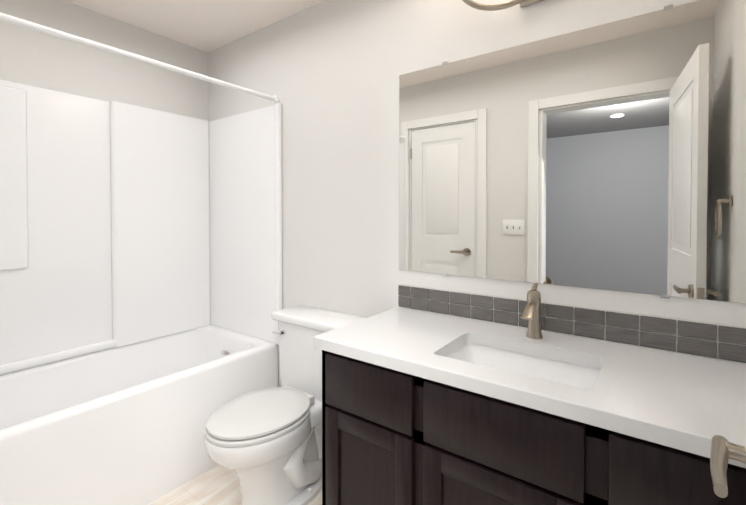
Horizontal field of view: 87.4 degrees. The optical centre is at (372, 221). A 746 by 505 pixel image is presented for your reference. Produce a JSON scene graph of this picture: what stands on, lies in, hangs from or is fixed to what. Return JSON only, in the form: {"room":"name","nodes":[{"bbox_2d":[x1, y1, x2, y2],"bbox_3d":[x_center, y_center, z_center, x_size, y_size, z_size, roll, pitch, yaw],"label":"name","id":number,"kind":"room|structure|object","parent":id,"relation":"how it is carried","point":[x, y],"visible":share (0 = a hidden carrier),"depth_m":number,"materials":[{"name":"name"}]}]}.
{"room":"bathroom","nodes":[
{"label":"bathroom","id":0,"kind":"room"},
{"bbox_2d":[0,0,207,120],"bbox_3d":[-1.683,0.037,2.190,0.100,2.460,1.580,1,1,36],"label":"wall","id":1,"kind":"structure","parent":0,"point":[30,57],"depth_m":2.24,"materials":[{"name":"white paint"}]},
{"bbox_2d":[64,0,324,51],"bbox_3d":[-0.464,-1.210,1.339,3.050,0.060,1.680,1,1,36],"label":"ceiling","id":2,"kind":"structure","parent":0,"point":[207,25],"depth_m":2.27,"materials":[{"name":"white paint"}]},
{"bbox_2d":[148,450,321,504],"bbox_3d":[-0.464,1.310,1.377,3.050,0.060,1.680,1,1,36],"label":"floor","id":3,"kind":"structure","parent":0,"point":[218,485],"depth_m":1.83,"materials":[{"name":"wood"}]},
{"bbox_2d":[0,79,281,504],"bbox_3d":[-1.294,0.289,1.970,0.788,1.964,1.476,1,1,36],"label":"shower","id":4,"kind":"object","parent":3,"relation":"on","point":[140,275],"visible":0.85,"depth_m":2.18,"materials":[{"name":"white plastic"}]},
{"bbox_2d":[0,324,277,504],"bbox_3d":[-1.306,1.007,1.990,0.758,0.527,1.476,1,1,36],"label":"bathtub","id":5,"kind":"object","parent":4,"relation":"in","point":[124,423],"depth_m":1.86,"materials":[{"name":"white ceramic"}]},
{"bbox_2d":[204,305,364,504],"bbox_3d":[-0.431,0.878,1.814,0.490,0.790,0.713,1,1,36],"label":"toilet","id":6,"kind":"object","parent":3,"relation":"on","point":[262,444],"visible":0.85,"depth_m":1.72,"materials":[{"name":"white ceramic"}]},
{"bbox_2d":[315,432,321,451],"bbox_3d":[-0.210,1.226,2.098,0.816,0.085,0.012,1,1,36],"label":"baseboard","id":7,"kind":"structure","parent":3,"relation":"on","point":[319,440],"depth_m":2.14,"materials":[{"name":"white paint"}]},
{"bbox_2d":[313,283,745,504],"bbox_3d":[0.452,0.752,1.257,1.235,1.060,0.573,1,1,36],"label":"bathroom vanity","id":8,"kind":"object","parent":3,"relation":"on","point":[443,402],"visible":1,"depth_m":1.13,"materials":[{"name":"brown wood"}]},
{"bbox_2d":[446,343,600,389],"bbox_3d":[0.444,0.503,1.200,0.500,0.220,0.343,1,1,36],"label":"sink","id":9,"kind":"object","parent":8,"relation":"in","point":[549,365],"depth_m":1.28,"materials":[{"name":"white ceramic"}]},
{"bbox_2d":[520,283,542,338],"bbox_3d":[0.550,0.315,1.350,0.054,0.189,0.125,1,1,36],"label":"faucet","id":10,"kind":"object","parent":8,"relation":"on","point":[531,312],"depth_m":1.36,"materials":[{"name":"silver metal"}]},
{"bbox_2d":[398,284,745,362],"bbox_3d":[0.618,0.355,1.478,1.235,0.104,0.011,1,1,36],"label":"backsplash","id":11,"kind":"structure","parent":8,"relation":"on","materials":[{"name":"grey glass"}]},
{"bbox_2d":[208,0,745,434],"bbox_3d":[0.003,0.040,1.995,3.050,2.460,0.100,1,1,36],"label":"wall","id":12,"kind":"structure","parent":0,"point":[327,72],"depth_m":1.98,"materials":[{"name":"white paint"}]},
{"bbox_2d":[0,13,278,102],"bbox_3d":[-1.017,-0.721,1.752,0.048,0.048,1.476,1,1,36],"label":"shower curtain rod","id":13,"kind":"object","parent":12,"relation":"attached to","point":[59,34],"visible":0.94,"depth_m":1.67,"materials":[{"name":"white metal"}]},
{"bbox_2d":[462,0,543,10],"bbox_3d":[0.569,-0.920,1.358,0.706,0.260,0.231,1,1,36],"label":"sconce","id":14,"kind":"object","parent":12,"relation":"attached to","point":[487,7],"visible":1,"depth_m":1.47,"materials":[{"name":"silver metal"}]},
{"bbox_2d":[399,0,745,302],"bbox_3d":[0.619,-0.221,1.470,1.231,0.927,0.007,1,1,36],"label":"wall mirror","id":15,"kind":"object","parent":12,"relation":"attached to","point":[610,156],"visible":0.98,"depth_m":1.36,"materials":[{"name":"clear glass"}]},
{"bbox_3d":[-0.931,0.060,0.721,2.850,2.460,0.100,1,1,36],"label":"wall","id":16,"kind":"structure","parent":0,"visible":0},
{"bbox_2d":[710,435,745,497],"bbox_3d":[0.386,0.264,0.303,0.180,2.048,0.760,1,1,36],"label":"door handle","id":17,"kind":"object","parent":16,"relation":"in","point":[723,450],"depth_m":0.56,"materials":[{"name":"brushed nickel metal"}]}
]}

